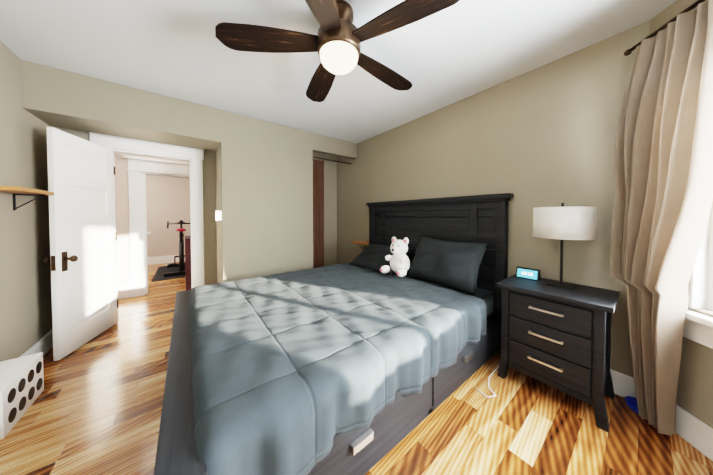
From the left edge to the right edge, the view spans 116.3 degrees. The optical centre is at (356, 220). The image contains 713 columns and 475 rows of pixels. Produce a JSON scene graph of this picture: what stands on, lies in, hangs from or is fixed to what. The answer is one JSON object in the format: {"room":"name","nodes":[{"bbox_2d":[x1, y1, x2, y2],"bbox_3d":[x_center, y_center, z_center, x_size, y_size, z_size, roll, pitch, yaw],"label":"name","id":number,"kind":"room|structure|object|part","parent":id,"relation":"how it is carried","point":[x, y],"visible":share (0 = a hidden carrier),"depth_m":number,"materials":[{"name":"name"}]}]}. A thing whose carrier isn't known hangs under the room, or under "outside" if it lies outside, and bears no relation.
{"room":"bedroom","nodes":[
{"label":"bedroom","id":0,"kind":"room"},
{"bbox_2d":[0,40,58,361],"bbox_3d":[-1.411,-0.006,0.136,0.120,2.360,5.340,-1,2,-38],"label":"wall","id":1,"kind":"structure","parent":0,"point":[25,302],"depth_m":1.65,"materials":[{"name":"beige paint"}]},
{"bbox_2d":[0,186,53,195],"bbox_3d":[-2.303,-0.204,1.521,0.158,0.025,0.430,-1,2,-38],"label":"shelf","id":2,"kind":"object","parent":1,"relation":"attached to","point":[15,190],"visible":0.83,"depth_m":1.45,"materials":[{"name":"brown wood"}]},
{"bbox_2d":[12,193,44,209],"bbox_3d":[-2.390,-0.133,1.619,0.138,0.120,0.010,-1,2,-38],"label":"shelf bracket","id":3,"kind":"object","parent":1,"relation":"attached to","point":[14,201],"visible":1,"depth_m":1.60,"materials":[{"name":"black metal"}]},
{"bbox_2d":[20,329,52,356],"bbox_3d":[-1.430,1.096,0.294,0.015,0.150,4.863,-1,2,-38],"label":"baseboard","id":4,"kind":"structure","parent":1,"relation":"attached to","point":[44,344],"depth_m":1.85,"materials":[{"name":"white"}]},
{"bbox_2d":[114,153,189,285],"bbox_3d":[-3.875,-0.134,2.792,3.180,2.500,0.120,-1,2,-38],"label":"wall","id":5,"kind":"structure","parent":0,"point":[122,221],"depth_m":3.15,"materials":[{"name":"beige paint"}]},
{"bbox_2d":[118,284,129,298],"bbox_3d":[-4.179,1.028,2.499,2.310,0.190,0.015,-1,2,-38],"label":"baseboard","id":6,"kind":"structure","parent":5,"relation":"attached to","point":[123,291],"depth_m":3.15,"materials":[{"name":"white"}]},
{"bbox_2d":[123,156,189,297],"bbox_3d":[-2.887,0.090,3.522,1.090,2.020,0.177,-1,2,-38],"label":"door frame","id":7,"kind":"structure","parent":5,"relation":"attached to","point":[138,168],"depth_m":3.24,"materials":[{"name":"white wood"}]},
{"bbox_2d":[146,175,190,256],"bbox_3d":[-4.631,-0.195,5.592,5.400,2.500,0.120,-1,2,-38],"label":"wall","id":8,"kind":"structure","parent":0,"point":[167,198],"depth_m":5.46,"materials":[{"name":"beige paint"}]},
{"bbox_2d":[147,254,184,264],"bbox_3d":[-4.629,0.962,5.534,5.300,0.190,0.015,-1,2,-38],"label":"baseboard","id":9,"kind":"structure","parent":8,"relation":"attached to","point":[160,260],"depth_m":5.43,"materials":[{"name":"white"}]},
{"bbox_2d":[59,128,336,284],"bbox_3d":[-1.680,-0.073,3.221,3.220,2.360,0.120,-1,2,-38],"label":"wall","id":10,"kind":"structure","parent":0,"point":[209,216],"depth_m":2.98,"materials":[{"name":"beige paint"}]},
{"bbox_2d":[46,127,118,360],"bbox_3d":[-2.511,0.188,2.078,0.047,1.863,0.673,0,1,-19],"label":"door leaf","id":11,"kind":"structure","parent":10,"relation":"in","point":[82,222],"depth_m":1.99,"materials":[{"name":"white"}]},
{"bbox_2d":[43,251,77,271],"bbox_3d":[-2.423,0.338,1.803,0.195,0.160,0.095,0,1,-19],"label":"door handle","id":12,"kind":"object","parent":11,"relation":"attached to","point":[73,258],"depth_m":1.81,"materials":[{"name":"brown metal"}]},
{"bbox_3d":[-2.600,0.185,2.396,0.014,1.530,0.013,0,1,-19],"label":"door hinge","id":13,"kind":"part","parent":11,"relation":"part of","materials":[{"name":"white wood"}]},
{"bbox_2d":[89,132,203,319],"bbox_3d":[-2.408,0.062,2.653,1.010,2.115,0.191,-1,2,-38],"label":"door frame","id":14,"kind":"structure","parent":10,"relation":"attached to","point":[146,148],"depth_m":2.80,"materials":[{"name":"white wood"}]},
{"bbox_2d":[215,146,221,282],"bbox_3d":[-1.691,-0.064,2.809,0.100,2.360,0.520,-1,2,-38],"label":"wall","id":15,"kind":"structure","parent":0,"point":[218,222],"depth_m":2.76,"materials":[{"name":"beige paint"}]},
{"bbox_2d":[220,110,312,281],"bbox_3d":[-1.098,-0.066,2.875,1.120,2.360,0.100,-1,2,-38],"label":"wall","id":16,"kind":"structure","parent":0,"point":[267,196],"depth_m":2.77,"materials":[{"name":"beige paint"}]},
{"bbox_2d":[215,211,221,219],"bbox_3d":[-1.535,-0.057,2.468,0.060,0.110,0.012,-1,2,-38],"label":"switch plate","id":17,"kind":"object","parent":16,"relation":"attached to","point":[218,214],"visible":1,"depth_m":2.47,"materials":[{"name":"white plastic"}]},
{"bbox_2d":[313,133,356,159],"bbox_3d":[-0.337,-1.138,3.437,0.800,0.240,0.100,-1,2,-38],"label":"lintel","id":18,"kind":"object","parent":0,"point":[323,144],"visible":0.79,"depth_m":3.38,"materials":[{"name":"beige paint"}]},
{"bbox_2d":[0,0,675,143],"bbox_3d":[-0.088,-1.258,1.127,3.620,0.100,5.340,-1,2,-38],"label":"ceiling","id":19,"kind":"structure","parent":0,"point":[452,54],"depth_m":1.58,"materials":[{"name":"white paint"}]},
{"bbox_2d":[21,60,220,150],"bbox_3d":[-2.163,-1.052,2.254,1.300,0.360,0.450,-1,2,-38],"label":"wall","id":20,"kind":"structure","parent":19,"relation":"attached to","point":[55,97],"depth_m":2.01,"materials":[{"name":"beige paint"}]},
{"bbox_2d":[215,0,459,101],"bbox_3d":[-0.073,-1.047,1.339,1.271,0.330,1.300,-1,2,-38],"label":"ceiling fan","id":21,"kind":"object","parent":19,"relation":"hanging from","point":[336,40],"visible":1,"depth_m":1.22,"materials":[{"name":"brown wood"}]},
{"bbox_3d":[-0.495,-1.026,1.260,0.580,0.008,0.160,0,-8,-6],"label":"blade","id":22,"kind":"part","parent":21,"relation":"part of","materials":[{"name":"brown wood"}]},
{"bbox_3d":[-0.260,-1.034,1.660,0.160,0.008,0.580,9,-3,-23],"label":"blade","id":23,"kind":"part","parent":21,"relation":"part of","materials":[{"name":"brown wood"}]},
{"bbox_3d":[-0.187,-1.018,0.912,0.160,0.008,0.580,-9,-1,12],"label":"blade","id":24,"kind":"part","parent":21,"relation":"part of","materials":[{"name":"brown wood"}]},
{"bbox_3d":[-0.102,-1.089,1.297,0.250,0.245,0.250,-1,2,-38],"label":"motor","id":25,"kind":"part","parent":21,"relation":"part of","materials":[{"name":"brown metal"}]},
{"bbox_3d":[0.193,-1.032,1.560,0.580,0.008,0.160,-1,11,-42],"label":"blade","id":26,"kind":"part","parent":21,"relation":"part of","materials":[{"name":"brown wood"}]},
{"bbox_3d":[0.238,-1.022,1.098,0.580,0.008,0.160,1,10,30],"label":"blade","id":27,"kind":"part","parent":21,"relation":"part of","materials":[{"name":"brown wood"}]},
{"bbox_2d":[0,262,712,474],"bbox_3d":[-2.398,1.168,2.721,5.400,0.100,10.600,-1,2,-38],"label":"floor","id":28,"kind":"structure","parent":0,"point":[95,407],"depth_m":1.23,"materials":[{"name":"brown wood"}]},
{"bbox_2d":[0,352,43,439],"bbox_3d":[-2.057,1.020,1.276,0.182,0.260,0.420,-1,2,-38],"label":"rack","id":29,"kind":"object","parent":28,"relation":"on","point":[21,384],"visible":1,"depth_m":1.30,"materials":[{"name":"white"}]},
{"bbox_2d":[151,266,185,281],"bbox_3d":[-3.769,1.070,4.763,0.820,0.008,1.430,-1,2,-38],"label":"mat","id":30,"kind":"object","parent":28,"relation":"on","point":[159,273],"visible":0.29,"depth_m":4.48,"materials":[{"name":"black rubber"}]},
{"bbox_2d":[164,220,190,276],"bbox_3d":[-3.758,0.530,4.753,0.520,1.063,1.040,-1,2,-38],"label":"exercise bike","id":31,"kind":"object","parent":30,"relation":"on","point":[181,264],"visible":0.83,"depth_m":4.53,"materials":[{"name":"black plastic"}]},
{"bbox_2d":[185,236,191,289],"bbox_3d":[-2.412,0.674,3.360,0.290,0.860,0.595,-1,2,-38],"label":"organizer","id":32,"kind":"object","parent":28,"relation":"on","point":[188,261],"visible":0.33,"depth_m":3.05,"materials":[{"name":"red wood"}]},
{"bbox_2d":[154,193,513,474],"bbox_3d":[-0.126,0.453,1.935,2.300,1.365,1.854,-1,2,-38],"label":"bed","id":33,"kind":"object","parent":28,"relation":"on","point":[372,354],"visible":1,"depth_m":1.18,"materials":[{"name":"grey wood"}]},
{"bbox_3d":[-0.991,0.897,1.274,0.112,0.505,1.820,-1,2,-38],"label":"footboard","id":34,"kind":"part","parent":33,"relation":"part of","materials":[{"name":"grey wood"}]},
{"bbox_2d":[189,262,487,474],"bbox_3d":[-0.263,0.745,1.835,1.794,0.324,1.854,-1,2,-38],"label":"comforter","id":35,"kind":"object","parent":33,"relation":"on","point":[295,372],"depth_m":1.06,"materials":[{"name":"grey fabric"}]},
{"bbox_2d":[349,244,413,275],"bbox_3d":[0.287,0.455,2.716,0.460,0.178,0.720,-38,24,-34],"label":"pillow","id":36,"kind":"object","parent":33,"relation":"on","point":[372,258],"depth_m":2.63,"materials":[{"name":"black fabric"}]},
{"bbox_3d":[0.412,0.945,1.263,2.120,0.310,0.032,-1,2,-38],"label":"rail","id":37,"kind":"part","parent":33,"relation":"part of","materials":[{"name":"grey wood"}]},
{"bbox_3d":[0.744,0.438,2.600,0.110,1.365,1.830,-1,2,-38],"label":"headboard","id":38,"kind":"part","parent":33,"relation":"part of","materials":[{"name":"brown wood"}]},
{"bbox_2d":[407,237,487,294],"bbox_3d":[0.832,0.393,2.137,0.188,0.460,0.720,33,-17,-32],"label":"pillow","id":39,"kind":"object","parent":33,"relation":"on","point":[451,265],"depth_m":2.01,"materials":[{"name":"black fabric"}]},
{"bbox_3d":[-0.118,0.725,1.943,2.085,0.180,1.640,-1,2,-38],"label":"mattress","id":40,"kind":"part","parent":33,"relation":"part of","materials":[{"name":"grey fabric"}]},
{"bbox_2d":[475,365,498,397],"bbox_3d":[1.090,0.990,1.646,0.667,0.297,0.114,-1,2,-38],"label":"power cord","id":41,"kind":"object","parent":28,"relation":"on","point":[494,395],"visible":0.71,"depth_m":1.49,"materials":[{"name":"white plastic"}]},
{"bbox_2d":[496,274,619,432],"bbox_3d":[1.353,0.799,1.525,0.436,0.690,0.560,-1,2,-38],"label":"nightstand","id":42,"kind":"object","parent":28,"relation":"on","point":[559,339],"visible":1,"depth_m":1.37,"materials":[{"name":"brown wood"}]},
{"bbox_2d":[516,266,540,280],"bbox_3d":[1.335,0.409,1.723,0.070,0.082,0.145,-1,2,-38],"label":"clock","id":43,"kind":"object","parent":42,"relation":"on","point":[528,273],"visible":1,"depth_m":1.70,"materials":[{"name":"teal plastic"}]},
{"bbox_2d":[533,203,595,289],"bbox_3d":[1.418,0.166,1.530,0.316,0.575,0.316,-1,2,-38],"label":"lamp","id":44,"kind":"object","parent":42,"relation":"on","point":[562,223],"visible":1,"depth_m":1.42,"materials":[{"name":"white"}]},
{"bbox_3d":[1.418,0.166,1.530,0.300,0.575,0.300,-1,2,-38],"label":"stem","id":45,"kind":"part","parent":44,"relation":"part of","materials":[{"name":"black"}]},
{"bbox_3d":[1.418,0.014,1.526,0.316,0.210,0.316,-1,2,-38],"label":"lamp shade","id":46,"kind":"part","parent":44,"relation":"part of","materials":[{"name":"white fabric"}]},
{"bbox_2d":[624,396,638,413],"bbox_3d":[1.692,1.123,1.334,0.100,0.050,0.100,-1,2,-38],"label":"bowl","id":47,"kind":"object","parent":28,"relation":"on","point":[631,402],"visible":0.58,"depth_m":1.36,"materials":[{"name":"blue plastic"}]},
{"bbox_2d":[337,21,649,376],"bbox_3d":[0.762,-0.064,2.787,0.120,2.360,3.790,-1,2,-38],"label":"wall","id":48,"kind":"structure","parent":0,"point":[544,135],"depth_m":1.82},
{"bbox_2d":[313,157,351,163],"bbox_3d":[-0.808,-0.953,3.217,1.820,0.017,0.018,-1,2,-38],"label":"curtain rod","id":49,"kind":"object","parent":48,"relation":"attached to","point":[332,160],"visible":0.34,"depth_m":3.52,"materials":[{"name":"brown metal"}]},
{"bbox_2d":[313,159,323,267],"bbox_3d":[-0.610,0.073,3.392,0.250,2.000,0.056,-1,2,-38],"label":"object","id":50,"kind":"object","parent":49,"relation":"hanging from","point":[318,213],"visible":0.62,"depth_m":3.40,"materials":[{"name":"brown wood"}]},
{"bbox_2d":[350,241,368,244],"bbox_3d":[0.073,0.344,3.451,0.168,0.025,0.350,-1,2,-38],"label":"shelf","id":51,"kind":"object","parent":48,"relation":"attached to","point":[361,242],"visible":0.79,"depth_m":3.37,"materials":[{"name":"brown wood"}]},
{"bbox_2d":[610,369,635,397],"bbox_3d":[0.895,1.047,2.528,0.015,0.150,2.920,-1,2,-38],"label":"baseboard","id":52,"kind":"structure","parent":48,"relation":"attached to","point":[623,385],"depth_m":1.44,"materials":[{"name":"white wood"}]},
{"bbox_2d":[650,0,712,428],"bbox_3d":[1.676,-0.011,0.370,0.150,2.360,2.400,0,1,10],"label":"wall","id":53,"kind":"structure","parent":0,"point":[695,390],"depth_m":1.14,"materials":[{"name":"beige paint"}]},
{"bbox_2d":[624,0,704,55],"bbox_3d":[1.560,-1.023,0.460,0.117,0.040,1.878,0,1,10],"label":"curtain rod","id":54,"kind":"object","parent":53,"relation":"attached to","point":[627,52],"visible":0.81,"depth_m":1.18,"materials":[{"name":"brown metal"}]},
{"bbox_2d":[610,0,712,435],"bbox_3d":[1.606,0.059,1.165,0.190,2.145,0.355,0,1,10],"label":"curtain","id":55,"kind":"object","parent":54,"relation":"hanging from","point":[663,170],"visible":1,"depth_m":1.14,"materials":[{"name":"fabric"}]},
{"bbox_2d":[675,404,712,460],"bbox_3d":[1.595,1.093,0.409,0.015,0.150,2.000,0,1,10],"label":"baseboard","id":56,"kind":"structure","parent":53,"relation":"attached to","point":[695,432],"depth_m":1.12,"materials":[{"name":"white wood"}]},
{"bbox_2d":[683,199,712,348],"bbox_3d":[1.669,-0.163,0.582,0.180,1.575,1.370,0,1,10],"label":"window","id":57,"kind":"structure","parent":53,"relation":"in","point":[710,292],"depth_m":1.13,"materials":[{"name":"white plastic"}]}
]}

